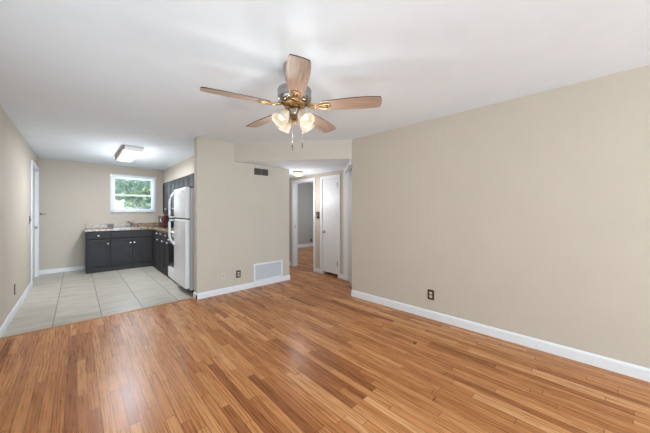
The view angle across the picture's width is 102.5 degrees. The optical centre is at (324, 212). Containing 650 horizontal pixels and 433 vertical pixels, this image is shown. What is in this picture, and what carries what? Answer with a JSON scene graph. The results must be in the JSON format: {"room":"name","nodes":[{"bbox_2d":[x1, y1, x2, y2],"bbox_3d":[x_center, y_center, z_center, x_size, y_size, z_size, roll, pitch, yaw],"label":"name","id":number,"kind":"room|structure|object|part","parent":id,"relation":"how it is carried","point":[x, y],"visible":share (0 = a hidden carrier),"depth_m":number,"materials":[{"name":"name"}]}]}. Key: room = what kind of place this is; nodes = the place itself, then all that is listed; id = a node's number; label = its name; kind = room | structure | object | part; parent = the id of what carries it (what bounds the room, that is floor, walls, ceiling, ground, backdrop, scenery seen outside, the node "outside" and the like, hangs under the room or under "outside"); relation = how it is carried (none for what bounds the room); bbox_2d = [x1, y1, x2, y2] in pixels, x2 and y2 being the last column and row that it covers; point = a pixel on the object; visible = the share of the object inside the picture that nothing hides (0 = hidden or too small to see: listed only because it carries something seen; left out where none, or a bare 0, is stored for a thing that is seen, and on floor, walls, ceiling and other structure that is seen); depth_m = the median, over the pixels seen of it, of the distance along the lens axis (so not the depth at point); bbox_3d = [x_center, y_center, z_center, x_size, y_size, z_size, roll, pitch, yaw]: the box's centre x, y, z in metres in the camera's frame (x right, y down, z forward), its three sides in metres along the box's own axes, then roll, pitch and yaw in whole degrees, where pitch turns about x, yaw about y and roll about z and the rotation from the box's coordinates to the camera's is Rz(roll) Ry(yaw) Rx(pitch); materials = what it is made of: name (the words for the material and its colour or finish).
{"room":"empty living room","nodes":[
{"label":"empty living room","id":0,"kind":"room"},
{"bbox_2d":[0,105,37,326],"bbox_3d":[-1.708,0.080,0.860,0.120,2.440,12.840,0,0,-44],"label":"wall","id":1,"kind":"structure","parent":0,"point":[16,155],"depth_m":3.38,"materials":[{"name":"beige paint"}]},
{"bbox_2d":[0,282,31,337],"bbox_3d":[-1.230,1.255,0.456,0.015,0.090,11.355,0,0,-44],"label":"baseboard","id":2,"kind":"structure","parent":1,"relation":"attached to","point":[11,315],"depth_m":3.27,"materials":[{"name":"white paint"}]},
{"bbox_2d":[31,160,38,285],"bbox_3d":[-5.552,0.188,4.939,0.167,2.225,1.100,0,0,-44],"label":"door","id":3,"kind":"structure","parent":1,"relation":"in","point":[34,168],"depth_m":5.18,"materials":[{"name":"white paint"}]},
{"bbox_2d":[38,158,173,269],"bbox_3d":[-5.066,0.080,6.443,2.705,2.440,0.120,0,0,-44],"label":"wall","id":4,"kind":"structure","parent":0,"point":[72,195],"depth_m":5.84,"materials":[{"name":"beige paint"}]},
{"bbox_2d":[39,266,84,274],"bbox_3d":[-5.738,1.255,5.711,0.723,0.090,0.015,0,0,-44],"label":"baseboard","id":5,"kind":"structure","parent":4,"relation":"attached to","point":[47,271],"depth_m":5.69,"materials":[{"name":"white paint"}]},
{"bbox_2d":[84,223,157,228],"bbox_3d":[-4.042,0.315,5.789,1.882,0.100,2.238,0,0,-44],"label":"backsplash","id":6,"kind":"structure","parent":4,"relation":"attached to","point":[116,225],"depth_m":6.39,"materials":[{"name":"stone"}]},
{"bbox_2d":[110,174,155,211],"bbox_3d":[-4.855,-0.468,6.631,0.940,0.929,0.138,0,0,-44],"label":"window","id":7,"kind":"structure","parent":4,"relation":"in","point":[112,181],"depth_m":6.59,"materials":[{"name":"white paint"}]},
{"bbox_3d":[-4.885,-0.642,6.663,0.810,0.454,0.030,0,0,-44],"label":"sash","id":8,"kind":"part","parent":7,"relation":"part of","materials":[{"name":"white plastic"}]},
{"bbox_2d":[110,174,156,211],"bbox_3d":[-4.793,-0.462,6.566,0.956,0.912,0.040,0,0,-44],"label":"window blind","id":9,"kind":"object","parent":7,"relation":"attached to","point":[111,175],"visible":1,"depth_m":6.56,"materials":[{"name":"silver metal"}]},
{"bbox_3d":[-4.786,-0.445,6.559,0.002,0.850,0.002,0,0,5],"label":"ladder cord","id":10,"kind":"part","parent":9,"relation":"part of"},
{"bbox_3d":[-4.861,-0.260,6.638,0.810,0.391,0.030,0,0,-44],"label":"sash","id":11,"kind":"part","parent":7,"relation":"part of","materials":[{"name":"white plastic"}]},
{"bbox_2d":[163,155,193,183],"bbox_3d":[-2.928,-0.962,5.750,0.320,0.357,3.830,0,0,-44],"label":"wall","id":12,"kind":"structure","parent":0,"point":[185,167],"depth_m":5.89,"materials":[{"name":"beige paint"}]},
{"bbox_2d":[163,181,170,213],"bbox_3d":[-3.950,-0.376,6.789,0.371,0.812,0.775,0,0,-44],"label":"upper cabinet","id":13,"kind":"object","parent":12,"relation":"attached to","point":[166,186],"visible":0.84,"depth_m":6.67,"materials":[{"name":"grey paint"}]},
{"bbox_3d":[-4.188,-0.367,6.830,0.019,0.775,0.372,0,0,-44],"label":"door","id":14,"kind":"part","parent":13,"relation":"part of","materials":[{"name":"grey paint"}]},
{"bbox_3d":[-3.921,-0.367,6.550,0.019,0.775,0.372,0,0,-44],"label":"door","id":15,"kind":"part","parent":13,"relation":"part of","materials":[{"name":"grey paint"}]},
{"bbox_2d":[170,178,178,213],"bbox_3d":[-3.442,-0.376,6.255,0.371,0.812,0.690,0,0,-44],"label":"upper cabinet","id":16,"kind":"object","parent":12,"relation":"attached to","point":[174,183],"visible":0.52,"depth_m":6.24,"materials":[{"name":"grey paint"}]},
{"bbox_3d":[-3.666,-0.367,6.280,0.019,0.775,0.329,0,0,-44],"label":"door","id":17,"kind":"part","parent":16,"relation":"part of","materials":[{"name":"grey paint"}]},
{"bbox_3d":[-3.428,-0.367,6.030,0.019,0.775,0.329,0,0,-44],"label":"door","id":18,"kind":"part","parent":16,"relation":"part of","materials":[{"name":"grey paint"}]},
{"bbox_2d":[178,175,188,188],"bbox_3d":[-2.965,-0.376,5.753,0.371,0.812,0.685,0,0,-44],"label":"upper cabinet","id":19,"kind":"object","parent":12,"relation":"attached to","point":[183,181],"visible":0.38,"depth_m":5.61,"materials":[{"name":"grey paint"}]},
{"bbox_3d":[-3.188,-0.367,5.778,0.019,0.775,0.326,0,0,-44],"label":"door","id":20,"kind":"part","parent":19,"relation":"part of","materials":[{"name":"grey paint"}]},
{"bbox_3d":[-2.952,-0.367,5.529,0.019,0.775,0.326,0,0,-44],"label":"door","id":21,"kind":"part","parent":19,"relation":"part of","materials":[{"name":"grey paint"}]},
{"bbox_2d":[188,173,193,187],"bbox_3d":[-2.497,-0.516,5.260,0.371,0.532,0.665,0,0,-44],"label":"upper cabinet","id":22,"kind":"object","parent":12,"relation":"attached to","point":[191,176],"visible":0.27,"depth_m":5.24,"materials":[{"name":"grey paint"}]},
{"bbox_2d":[194,136,288,292],"bbox_3d":[-1.346,0.080,4.529,1.690,2.440,0.120,0,0,-44],"label":"wall","id":23,"kind":"structure","parent":0,"point":[241,218],"depth_m":4.28,"materials":[{"name":"beige paint"}]},
{"bbox_2d":[236,270,240,277],"bbox_3d":[-1.442,1.024,4.349,0.078,0.122,0.008,0,0,-44],"label":"outlet","id":24,"kind":"object","parent":23,"relation":"attached to","point":[238,272],"visible":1,"depth_m":4.35,"materials":[{"name":"brown plastic"}]},
{"bbox_2d":[193,275,289,299],"bbox_3d":[-1.902,1.255,5.114,1.720,0.090,1.765,0,0,-44],"label":"baseboard","id":25,"kind":"structure","parent":23,"relation":"attached to","point":[202,295],"depth_m":4.34,"materials":[{"name":"white paint"}]},
{"bbox_2d":[253,167,268,176],"bbox_3d":[-1.134,-0.720,4.643,0.322,0.156,0.008,0,0,-44],"label":"air vent","id":26,"kind":"object","parent":23,"relation":"in","point":[257,171],"visible":1,"depth_m":4.63,"materials":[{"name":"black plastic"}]},
{"bbox_2d":[254,260,282,281],"bbox_3d":[-1.021,1.052,4.747,0.600,0.310,0.012,0,0,-44],"label":"air vent","id":27,"kind":"object","parent":23,"relation":"in","point":[273,269],"visible":1,"depth_m":4.74,"materials":[{"name":"white metal"}]},
{"bbox_2d":[234,139,351,161],"bbox_3d":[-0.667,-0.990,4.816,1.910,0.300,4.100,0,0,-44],"label":"wall header","id":28,"kind":"structure","parent":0,"point":[323,149],"depth_m":4.18,"materials":[{"name":"beige paint"}]},
{"bbox_2d":[241,159,349,177],"bbox_3d":[-0.663,-0.850,4.820,1.900,0.020,4.100,0,0,-44],"label":"ceiling","id":29,"kind":"structure","parent":0,"point":[308,167],"depth_m":4.66,"materials":[{"name":"paint"}]},
{"bbox_2d":[292,171,302,176],"bbox_3d":[-0.557,-0.782,5.376,0.230,0.116,0.230,0,0,-44],"label":"ceiling light","id":30,"kind":"object","parent":29,"relation":"attached to","point":[295,173],"visible":1,"depth_m":5.30,"materials":[{"name":"white glass"}]},
{"bbox_2d":[298,183,312,244],"bbox_3d":[-1.303,0.080,9.433,3.290,2.440,0.130,0,0,-44],"label":"wall","id":31,"kind":"structure","parent":0,"point":[305,190],"depth_m":9.88,"materials":[{"name":"grey paint"}]},
{"bbox_2d":[298,243,312,247],"bbox_3d":[-1.250,1.245,9.384,3.280,0.110,0.015,0,0,-44],"label":"baseboard","id":32,"kind":"structure","parent":31,"relation":"attached to","point":[310,244],"depth_m":9.86,"materials":[{"name":"white paint"}]},
{"bbox_2d":[289,168,351,273],"bbox_3d":[-0.482,0.080,6.095,0.120,2.440,6.100,0,0,-44],"label":"wall","id":33,"kind":"structure","parent":0,"point":[340,172],"depth_m":5.65,"materials":[{"name":"beige paint"}]},
{"bbox_2d":[291,177,315,271],"bbox_3d":[-0.466,0.264,6.066,0.138,2.072,0.869,0,0,-44],"label":"door frame","id":34,"kind":"structure","parent":33,"relation":"in","point":[296,182],"depth_m":6.30,"materials":[{"name":"white paint"}]},
{"bbox_2d":[289,262,342,278],"bbox_3d":[-0.490,1.255,6.005,0.015,0.090,2.520,0,0,-44],"label":"baseboard","id":35,"kind":"structure","parent":33,"relation":"attached to","point":[317,270],"depth_m":5.64,"materials":[{"name":"white paint"}]},
{"bbox_2d":[320,174,339,277],"bbox_3d":[0.128,0.269,5.409,0.182,2.063,0.581,0,0,-44],"label":"door","id":36,"kind":"structure","parent":33,"relation":"in","point":[329,185],"depth_m":5.38,"materials":[{"name":"white paint"}]},
{"bbox_2d":[0,0,649,182],"bbox_3d":[1.186,-1.190,3.611,8.105,0.100,12.840,0,0,-44],"label":"ceiling","id":37,"kind":"structure","parent":0,"point":[83,81],"depth_m":1.96,"materials":[{"name":"paint"}]},
{"bbox_2d":[115,145,143,161],"bbox_3d":[-3.716,-1.096,4.939,0.292,0.086,1.288,0,0,-44],"label":"ceiling light","id":38,"kind":"object","parent":37,"relation":"attached to","point":[127,153],"visible":1,"depth_m":4.66,"materials":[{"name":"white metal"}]},
{"bbox_3d":[-3.816,-1.101,4.844,0.018,0.078,1.288,0,0,-44],"label":"trim","id":39,"kind":"part","parent":38,"relation":"part of","materials":[{"name":"brown wood"}]},
{"bbox_2d":[200,54,381,149],"bbox_3d":[-0.273,-0.809,2.061,1.283,0.662,1.236,0,0,-44],"label":"ceiling fan","id":40,"kind":"object","parent":37,"relation":"hanging from","point":[294,95],"visible":1,"depth_m":1.94,"materials":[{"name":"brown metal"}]},
{"bbox_3d":[-0.619,-0.820,1.834,0.469,0.007,0.140,0,12,-27],"label":"blade","id":41,"kind":"part","parent":40,"relation":"part of","materials":[{"name":"brown wood"}]},
{"bbox_3d":[-0.542,-0.820,2.333,0.469,0.007,0.140,0,12,45],"label":"blade","id":42,"kind":"part","parent":40,"relation":"part of","materials":[{"name":"brown wood"}]},
{"bbox_3d":[-0.326,-0.709,1.939,0.136,0.138,0.122,0,0,-44],"label":"lamp shade","id":43,"kind":"part","parent":40,"relation":"part of","materials":[{"name":"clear glass"}]},
{"bbox_3d":[-0.329,-0.709,2.119,0.122,0.138,0.136,0,0,-44],"label":"lamp shade","id":44,"kind":"part","parent":40,"relation":"part of","materials":[{"name":"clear glass"}]},
{"bbox_3d":[-0.169,-0.820,1.606,0.140,0.007,0.469,12,-2,-9],"label":"blade","id":45,"kind":"part","parent":40,"relation":"part of","materials":[{"name":"brown wood"}]},
{"bbox_3d":[-0.146,-0.709,1.942,0.122,0.138,0.136,0,0,-44],"label":"lamp shade","id":46,"kind":"part","parent":40,"relation":"part of","materials":[{"name":"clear glass"}]},
{"bbox_3d":[-0.149,-0.709,2.122,0.136,0.138,0.122,0,0,-44],"label":"lamp shade","id":47,"kind":"part","parent":40,"relation":"part of","materials":[{"name":"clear glass"}]},
{"bbox_3d":[-0.043,-0.820,2.414,0.140,0.007,0.469,-13,-6,26],"label":"blade","id":48,"kind":"part","parent":40,"relation":"part of","materials":[{"name":"brown wood"}]},
{"bbox_3d":[0.187,-0.820,1.964,0.469,0.007,0.140,0,-12,9],"label":"blade","id":49,"kind":"part","parent":40,"relation":"part of","materials":[{"name":"brown wood"}]},
{"bbox_2d":[0,246,649,432],"bbox_3d":[1.186,1.340,3.611,8.105,0.080,12.840,0,0,-44],"label":"floor","id":50,"kind":"structure","parent":0,"point":[301,353],"depth_m":2.15,"materials":[{"name":"brown wood"}]},
{"bbox_2d":[0,297,193,339],"bbox_3d":[-2.664,1.295,3.332,1.870,0.010,0.060,0,0,-44],"label":"threshold","id":51,"kind":"object","parent":50,"relation":"on","point":[15,335],"visible":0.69,"depth_m":3.13,"materials":[{"name":"brown wood"}]},
{"bbox_2d":[85,231,109,273],"bbox_3d":[-5.111,0.853,5.866,0.407,0.895,0.647,0,0,-44],"label":"base cabinet","id":52,"kind":"object","parent":50,"relation":"on","point":[97,243],"visible":1,"depth_m":5.66,"materials":[{"name":"grey paint"}]},
{"bbox_3d":[-4.913,0.496,5.665,0.375,0.137,0.019,0,0,-44],"label":"drawer","id":53,"kind":"part","parent":52,"relation":"part of","materials":[{"name":"grey paint"}]},
{"bbox_3d":[-4.913,0.882,5.665,0.375,0.575,0.019,0,0,-44],"label":"door","id":54,"kind":"part","parent":52,"relation":"part of","materials":[{"name":"grey paint"}]},
{"bbox_2d":[84,223,173,232],"bbox_3d":[-4.042,0.335,5.789,1.882,0.139,2.238,0,0,-44],"label":"countertop","id":55,"kind":"structure","parent":52,"relation":"on","point":[154,226],"depth_m":6.12,"materials":[{"name":"stone"}]},
{"bbox_2d":[158,216,177,227],"bbox_3d":[-3.924,0.220,6.576,0.426,0.289,0.550,0,0,-44],"label":"microwave","id":56,"kind":"object","parent":55,"relation":"on","point":[163,221],"visible":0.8,"depth_m":6.33,"materials":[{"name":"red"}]},
{"bbox_3d":[-4.041,0.214,6.465,0.042,0.277,0.550,0,0,-44],"label":"frame","id":57,"kind":"part","parent":56,"relation":"part of","materials":[{"name":"red ceramic"}]},
{"bbox_2d":[110,229,151,270],"bbox_3d":[-4.671,0.853,6.272,0.788,0.895,0.631,0,0,-44],"label":"base cabinet","id":58,"kind":"object","parent":50,"relation":"on","point":[129,249],"visible":1,"depth_m":6.04,"materials":[{"name":"grey paint"}]},
{"bbox_3d":[-4.624,0.882,5.939,0.377,0.575,0.019,0,0,-44],"label":"door","id":59,"kind":"part","parent":58,"relation":"part of","materials":[{"name":"grey paint"}]},
{"bbox_3d":[-4.485,0.496,6.071,0.760,0.137,0.019,0,0,-44],"label":"false drawer","id":60,"kind":"part","parent":58,"relation":"part of","materials":[{"name":"grey paint"}]},
{"bbox_3d":[-4.347,0.882,6.203,0.377,0.575,0.019,0,0,-44],"label":"door","id":61,"kind":"part","parent":58,"relation":"part of","materials":[{"name":"grey paint"}]},
{"bbox_2d":[152,230,156,267],"bbox_3d":[-4.016,0.853,6.630,0.645,0.895,1.015,0,0,-44],"label":"base cabinet","id":62,"kind":"object","parent":50,"relation":"on","point":[154,264],"visible":0.14,"depth_m":6.20,"materials":[{"name":"grey paint"}]},
{"bbox_2d":[156,231,159,270],"bbox_3d":[-3.553,0.853,6.118,0.712,0.895,0.355,0,0,-44],"label":"base cabinet","id":63,"kind":"object","parent":50,"relation":"on","point":[157,232],"visible":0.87,"depth_m":5.91,"materials":[{"name":"grey paint"}]},
{"bbox_3d":[-3.781,0.860,5.902,0.019,0.620,0.331,0,0,-44],"label":"door","id":64,"kind":"part","parent":63,"relation":"part of","materials":[{"name":"grey paint"}]},
{"bbox_2d":[159,231,164,273],"bbox_3d":[-3.285,0.853,5.835,0.712,0.895,0.415,0,0,-44],"label":"base cabinet","id":65,"kind":"object","parent":50,"relation":"on","point":[161,234],"visible":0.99,"depth_m":5.63,"materials":[{"name":"grey paint"}]},
{"bbox_3d":[-3.513,0.860,5.619,0.019,0.620,0.391,0,0,-44],"label":"door","id":66,"kind":"part","parent":65,"relation":"part of","materials":[{"name":"grey paint"}]},
{"bbox_2d":[164,232,169,277],"bbox_3d":[-2.995,0.853,5.531,0.712,0.895,0.415,0,0,-44],"label":"base cabinet","id":67,"kind":"object","parent":50,"relation":"on","point":[166,242],"visible":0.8,"depth_m":5.31,"materials":[{"name":"grey paint"}]},
{"bbox_3d":[-3.223,0.860,5.314,0.019,0.620,0.391,0,0,-44],"label":"door","id":68,"kind":"part","parent":67,"relation":"part of","materials":[{"name":"grey paint"}]},
{"bbox_2d":[167,231,173,279],"bbox_3d":[-2.630,0.750,5.136,0.715,1.100,0.638,0,0,-44],"label":"range","id":69,"kind":"object","parent":50,"relation":"on","point":[171,246],"visible":0.07,"depth_m":5.03,"materials":[{"name":"white metal"}]},
{"bbox_3d":[-2.849,1.153,4.927,0.059,0.205,0.632,0,0,-44],"label":"storage drawer","id":70,"kind":"part","parent":69,"relation":"part of","materials":[{"name":"white metal"}]},
{"bbox_3d":[-2.841,0.757,4.934,0.037,0.555,0.632,0,0,-44],"label":"oven door","id":71,"kind":"part","parent":69,"relation":"part of","materials":[{"name":"black ceramic"}]},
{"bbox_2d":[168,186,193,292],"bbox_3d":[-2.205,0.441,4.551,0.786,1.717,0.685,0,0,-44],"label":"refrigerator","id":72,"kind":"object","parent":50,"relation":"on","point":[183,243],"visible":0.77,"depth_m":4.18,"materials":[{"name":"white metal"}]},
{"bbox_3d":[-2.668,-0.134,4.549,0.108,0.458,0.034,0,0,-44],"label":"handle","id":73,"kind":"part","parent":72,"relation":"part of","materials":[{"name":"white ceramic"}]},
{"bbox_3d":[-2.668,0.343,4.549,0.112,0.463,0.038,0,0,-44],"label":"handle","id":74,"kind":"part","parent":72,"relation":"part of","materials":[{"name":"white ceramic"}]},
{"bbox_3d":[-2.400,0.659,4.366,0.068,1.092,0.685,0,0,-44],"label":"door","id":75,"kind":"part","parent":72,"relation":"part of","materials":[{"name":"white metal"}]},
{"bbox_3d":[-2.400,-0.153,4.366,0.068,0.497,0.685,0,0,-44],"label":"freezer door","id":76,"kind":"part","parent":72,"relation":"part of","materials":[{"name":"white metal"}]},
{"bbox_2d":[352,65,649,368],"bbox_3d":[3.010,0.080,1.592,7.168,2.440,0.133,0,0,45],"label":"wall","id":77,"kind":"structure","parent":0,"point":[529,215],"depth_m":2.54,"materials":[{"name":"beige paint"}]},
{"bbox_2d":[343,159,351,285],"bbox_3d":[0.444,0.230,4.597,0.144,2.140,0.997,0,0,-2],"label":"door","id":78,"kind":"structure","parent":77,"relation":"in","point":[347,174],"depth_m":4.98,"materials":[{"name":"white paint"}]},
{"bbox_3d":[0.418,-0.797,4.592,0.066,0.085,0.991,0,0,-1],"label":"casing","id":79,"kind":"part","parent":78,"relation":"part of","materials":[{"name":"white paint"}]},
{"bbox_2d":[428,289,433,299],"bbox_3d":[1.296,1.007,3.198,0.078,0.122,0.008,0,0,45],"label":"outlet","id":80,"kind":"object","parent":77,"relation":"attached to","point":[430,292],"visible":1,"depth_m":3.19,"materials":[{"name":"brown plastic"}]},
{"bbox_2d":[351,290,649,381],"bbox_3d":[2.956,1.251,1.551,0.135,0.098,7.178,0,0,-44],"label":"baseboard","id":81,"kind":"structure","parent":77,"relation":"attached to","point":[639,372],"depth_m":2.54,"materials":[{"name":"white paint"}]},
{"label":"outside","id":82,"kind":"structure","parent":0,"visible":0},
{"bbox_3d":[-13.095,1.700,16.678,32.000,0.100,25.780,0,0,-44],"label":"ground","id":83,"kind":"structure","parent":82,"visible":0},
{"bbox_2d":[115,199,124,208],"bbox_3d":[-6.627,0.562,8.049,1.234,2.191,1.200,0,0,-44],"label":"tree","id":84,"kind":"object","parent":83,"relation":"on","point":[116,202],"visible":0.02,"depth_m":7.99,"materials":[{"name":"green plant"}]},
{"bbox_2d":[115,178,150,205],"bbox_3d":[-10.237,-0.812,13.507,4.088,4.932,3.948,0,0,16],"label":"tree","id":85,"kind":"object","parent":83,"relation":"on","point":[126,188],"visible":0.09,"depth_m":12.55,"materials":[{"name":"green plant"}]},
{"bbox_2d":[117,186,150,208],"bbox_3d":[-6.959,0.274,10.383,2.139,2.766,2.333,0,0,-44],"label":"tree","id":86,"kind":"object","parent":83,"relation":"on","point":[130,203],"visible":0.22,"depth_m":9.66,"materials":[{"name":"green plant"}]}
]}

